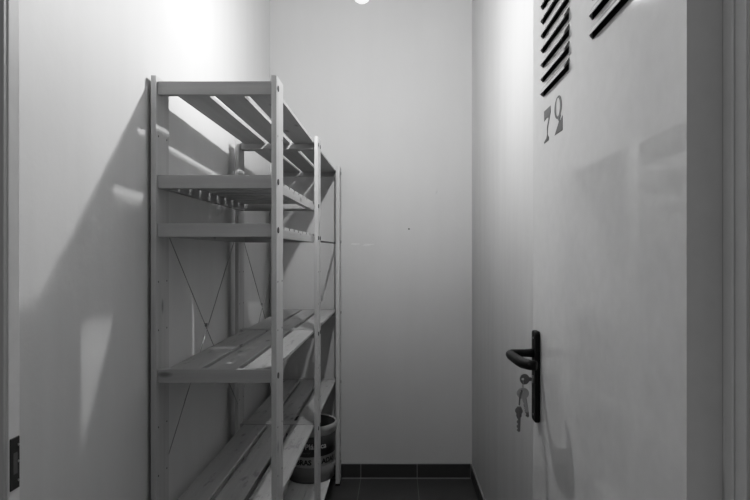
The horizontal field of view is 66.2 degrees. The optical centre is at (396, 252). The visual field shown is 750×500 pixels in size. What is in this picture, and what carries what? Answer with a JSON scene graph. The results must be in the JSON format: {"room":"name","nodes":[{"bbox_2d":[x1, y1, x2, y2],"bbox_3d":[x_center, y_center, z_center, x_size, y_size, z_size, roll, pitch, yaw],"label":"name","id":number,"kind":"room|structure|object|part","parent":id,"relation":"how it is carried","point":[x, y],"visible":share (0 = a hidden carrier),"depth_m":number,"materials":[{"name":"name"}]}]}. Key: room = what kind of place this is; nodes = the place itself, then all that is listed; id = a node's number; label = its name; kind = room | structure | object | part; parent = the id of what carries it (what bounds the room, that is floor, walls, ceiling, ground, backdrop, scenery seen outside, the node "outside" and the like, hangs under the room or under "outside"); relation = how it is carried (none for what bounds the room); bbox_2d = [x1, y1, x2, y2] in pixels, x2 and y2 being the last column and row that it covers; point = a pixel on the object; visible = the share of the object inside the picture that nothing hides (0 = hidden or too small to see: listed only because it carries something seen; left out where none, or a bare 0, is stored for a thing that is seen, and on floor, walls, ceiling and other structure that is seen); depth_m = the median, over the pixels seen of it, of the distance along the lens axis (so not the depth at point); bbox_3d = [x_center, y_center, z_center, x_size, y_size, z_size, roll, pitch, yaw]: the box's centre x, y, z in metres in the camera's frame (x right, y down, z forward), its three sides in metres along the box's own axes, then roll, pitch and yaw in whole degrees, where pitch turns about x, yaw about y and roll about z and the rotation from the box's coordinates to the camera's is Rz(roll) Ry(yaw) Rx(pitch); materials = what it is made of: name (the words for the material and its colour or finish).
{"room":"storage room","nodes":[
{"label":"storage room","id":0,"kind":"room"},
{"bbox_2d":[19,0,269,499],"bbox_3d":[-0.735,-0.145,1.978,0.140,2.780,2.718,0,0,-2],"label":"wall","id":1,"kind":"structure","parent":0,"point":[86,67],"depth_m":1.34,"materials":[{"name":"white paint"}]},
{"bbox_2d":[270,0,471,463],"bbox_3d":[-0.072,-0.145,3.253,1.260,2.780,0.144,0,0,0],"label":"wall","id":2,"kind":"structure","parent":0,"point":[384,86],"depth_m":3.19,"materials":[{"name":"white paint"}]},
{"bbox_2d":[331,463,470,478],"bbox_3d":[-0.144,1.205,3.178,1.106,0.080,0.014,0,0,0],"label":"baseboard","id":3,"kind":"structure","parent":2,"relation":"attached to","point":[348,470],"depth_m":3.17,"materials":[{"name":"tile"}]},
{"bbox_2d":[325,479,477,499],"bbox_3d":[-0.100,1.305,1.218,3.000,0.120,4.235,0,0,0],"label":"floor","id":4,"kind":"structure","parent":0,"point":[349,489],"depth_m":3.03,"materials":[{"name":"tile"}]},
{"bbox_2d":[151,75,340,499],"bbox_3d":[-0.473,0.390,2.329,0.342,1.710,1.656,0,0,0],"label":"shelving unit","id":5,"kind":"object","parent":4,"relation":"on","point":[240,192],"visible":0.99,"depth_m":1.72,"materials":[{"name":"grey wood"}]},
{"bbox_3d":[-0.635,0.384,1.544,0.014,1.698,0.087,0,0,0],"label":"post","id":6,"kind":"part","parent":5,"relation":"part of","materials":[{"name":"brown wood"}]},
{"bbox_3d":[-0.628,0.242,1.917,0.003,0.627,0.667,0,0,0],"label":"brace rod","id":7,"kind":"part","parent":5,"relation":"part of","materials":[{"name":"metal"}]},
{"bbox_3d":[-0.618,-0.182,1.918,0.018,0.026,0.778,0,0,0],"label":"rail","id":8,"kind":"part","parent":5,"relation":"part of","materials":[{"name":"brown wood"}]},
{"bbox_3d":[-0.631,0.273,1.935,0.003,0.657,0.702,0,0,0],"label":"brace rod","id":9,"kind":"part","parent":5,"relation":"part of","materials":[{"name":"metal"}]},
{"bbox_3d":[-0.618,-0.055,1.918,0.018,0.026,0.778,0,0,0],"label":"rail","id":10,"kind":"part","parent":5,"relation":"part of","materials":[{"name":"grey wood"}]},
{"bbox_3d":[-0.477,-0.060,1.520,0.300,0.036,0.019,0,0,0],"label":"rail","id":11,"kind":"part","parent":5,"relation":"part of","materials":[{"name":"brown wood"}]},
{"bbox_3d":[-0.477,-0.187,1.520,0.300,0.036,0.019,0,0,0],"label":"rail","id":12,"kind":"part","parent":5,"relation":"part of","materials":[{"name":"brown wood"}]},
{"bbox_3d":[-0.477,0.324,1.520,0.300,0.036,0.019,0,0,0],"label":"rail","id":13,"kind":"part","parent":5,"relation":"part of","materials":[{"name":"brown wood"}]},
{"bbox_3d":[-0.477,-0.434,1.520,0.300,0.036,0.019,0,0,0],"label":"rail","id":14,"kind":"part","parent":5,"relation":"part of","materials":[{"name":"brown wood"}]},
{"bbox_3d":[-0.635,0.384,2.329,0.014,1.698,0.087,0,0,0],"label":"post","id":15,"kind":"part","parent":5,"relation":"part of","materials":[{"name":"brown wood"}]},
{"bbox_3d":[-0.631,0.273,2.720,0.003,0.657,0.702,0,0,0],"label":"brace rod","id":16,"kind":"part","parent":5,"relation":"part of","materials":[{"name":"metal"}]},
{"bbox_3d":[-0.628,0.242,2.703,0.003,0.627,0.667,0,0,0],"label":"brace rod","id":17,"kind":"part","parent":5,"relation":"part of","materials":[{"name":"metal"}]},
{"bbox_3d":[-0.320,0.384,1.544,0.014,1.698,0.087,0,0,0],"label":"post","id":18,"kind":"part","parent":5,"relation":"part of","materials":[{"name":"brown wood"}]},
{"bbox_3d":[-0.477,0.703,2.317,0.300,0.036,0.019,0,0,0],"label":"rail","id":19,"kind":"part","parent":5,"relation":"part of","materials":[{"name":"grey wood"}]},
{"bbox_3d":[-0.477,0.324,2.317,0.300,0.036,0.019,0,0,0],"label":"rail","id":20,"kind":"part","parent":5,"relation":"part of","materials":[{"name":"grey wood"}]},
{"bbox_3d":[-0.477,-0.434,2.317,0.300,0.036,0.019,0,0,0],"label":"rail","id":21,"kind":"part","parent":5,"relation":"part of","materials":[{"name":"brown wood"}]},
{"bbox_3d":[-0.477,0.703,2.343,0.300,0.036,0.019,0,0,0],"label":"rail","id":22,"kind":"part","parent":5,"relation":"part of","materials":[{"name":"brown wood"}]},
{"bbox_3d":[-0.477,0.324,2.343,0.300,0.036,0.019,0,0,0],"label":"rail","id":23,"kind":"part","parent":5,"relation":"part of","materials":[{"name":"grey wood"}]},
{"bbox_3d":[-0.477,-0.434,2.343,0.300,0.036,0.019,0,0,0],"label":"rail","id":24,"kind":"part","parent":5,"relation":"part of","materials":[{"name":"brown wood"}]},
{"bbox_3d":[-0.477,-0.060,2.317,0.300,0.036,0.019,0,0,0],"label":"rail","id":25,"kind":"part","parent":5,"relation":"part of","materials":[{"name":"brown wood"}]},
{"bbox_3d":[-0.477,-0.187,2.317,0.300,0.036,0.019,0,0,0],"label":"rail","id":26,"kind":"part","parent":5,"relation":"part of","materials":[{"name":"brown wood"}]},
{"bbox_3d":[-0.337,-0.182,1.918,0.018,0.026,0.778,0,0,0],"label":"rail","id":27,"kind":"part","parent":5,"relation":"part of","materials":[{"name":"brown wood"}]},
{"bbox_3d":[-0.337,-0.055,1.918,0.018,0.026,0.778,0,0,0],"label":"rail","id":28,"kind":"part","parent":5,"relation":"part of","materials":[{"name":"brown wood"}]},
{"bbox_3d":[-0.477,0.703,3.139,0.300,0.036,0.019,0,0,0],"label":"rail","id":29,"kind":"part","parent":5,"relation":"part of","materials":[{"name":"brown wood"}]},
{"bbox_3d":[-0.477,0.324,3.139,0.300,0.036,0.019,0,0,0],"label":"rail","id":30,"kind":"part","parent":5,"relation":"part of","materials":[{"name":"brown wood"}]},
{"bbox_3d":[-0.477,-0.434,3.139,0.300,0.036,0.019,0,0,0],"label":"rail","id":31,"kind":"part","parent":5,"relation":"part of","materials":[{"name":"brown wood"}]},
{"bbox_2d":[286,414,336,483],"bbox_3d":[-0.432,0.985,2.906,0.261,0.277,0.259,0,0,0],"label":"paint bucket","id":32,"kind":"object","parent":5,"relation":"on","point":[303,473],"visible":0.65,"depth_m":2.81,"materials":[{"name":"plastic"}]},
{"bbox_3d":[-0.320,0.384,2.329,0.014,1.698,0.087,0,0,0],"label":"post","id":33,"kind":"part","parent":5,"relation":"part of","materials":[{"name":"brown wood"}]},
{"bbox_3d":[-0.315,0.384,3.114,0.021,1.698,0.087,0,0,0],"label":"post","id":34,"kind":"part","parent":5,"relation":"part of","materials":[{"name":"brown wood"}]},
{"bbox_2d":[472,0,532,499],"bbox_3d":[0.488,-0.145,1.903,0.140,2.780,2.563,0,0,0],"label":"wall","id":35,"kind":"structure","parent":0,"point":[502,30],"depth_m":2.27,"materials":[{"name":"white paint"}]},
{"bbox_2d":[471,464,484,499],"bbox_3d":[0.413,1.204,1.948,0.009,0.081,2.455,0,0,0],"label":"baseboard","id":36,"kind":"structure","parent":35,"relation":"attached to","point":[475,482],"depth_m":2.94,"materials":[{"name":"tile"}]},
{"bbox_3d":[-0.100,-0.145,0.611,3.000,2.780,0.022,0,0,0],"label":"wall","id":37,"kind":"structure","parent":0,"visible":0},
{"bbox_2d":[0,0,749,499],"bbox_3d":[-0.020,0.180,0.608,0.910,2.130,0.044,0,0,0],"label":"trim","id":38,"kind":"structure","parent":37,"relation":"attached to","point":[736,13],"depth_m":0.60,"materials":[{"name":"paint"}]},
{"bbox_3d":[-0.400,0.220,0.602,0.002,0.054,0.014,0,0,0],"label":"strike plate","id":39,"kind":"part","parent":38,"relation":"part of","materials":[{"name":"metal"}]},
{"bbox_2d":[506,0,724,499],"bbox_3d":[0.303,0.218,0.980,0.126,2.037,0.716,0,0,0],"label":"door","id":40,"kind":"structure","parent":37,"relation":"in","point":[626,364],"depth_m":0.80,"materials":[{"name":"grey paint"}]},
{"bbox_3d":[0.275,0.224,1.217,0.070,0.021,0.163,0,0,0],"label":"lever handle","id":41,"kind":"part","parent":40,"relation":"part of","materials":[{"name":"black plastic"}]},
{"bbox_2d":[515,374,531,431],"bbox_3d":[0.284,0.335,1.288,0.039,0.128,0.020,0,0,0],"label":"bunch","id":42,"kind":"object","parent":40,"relation":"hanging from","point":[522,395],"visible":1,"depth_m":1.28,"materials":[{"name":"silver metal"}]},
{"bbox_3d":[0.312,0.276,1.288,0.012,0.203,0.037,0,0,0],"label":"handle plate","id":43,"kind":"part","parent":40,"relation":"part of","materials":[{"name":"black plastic"}]}
]}

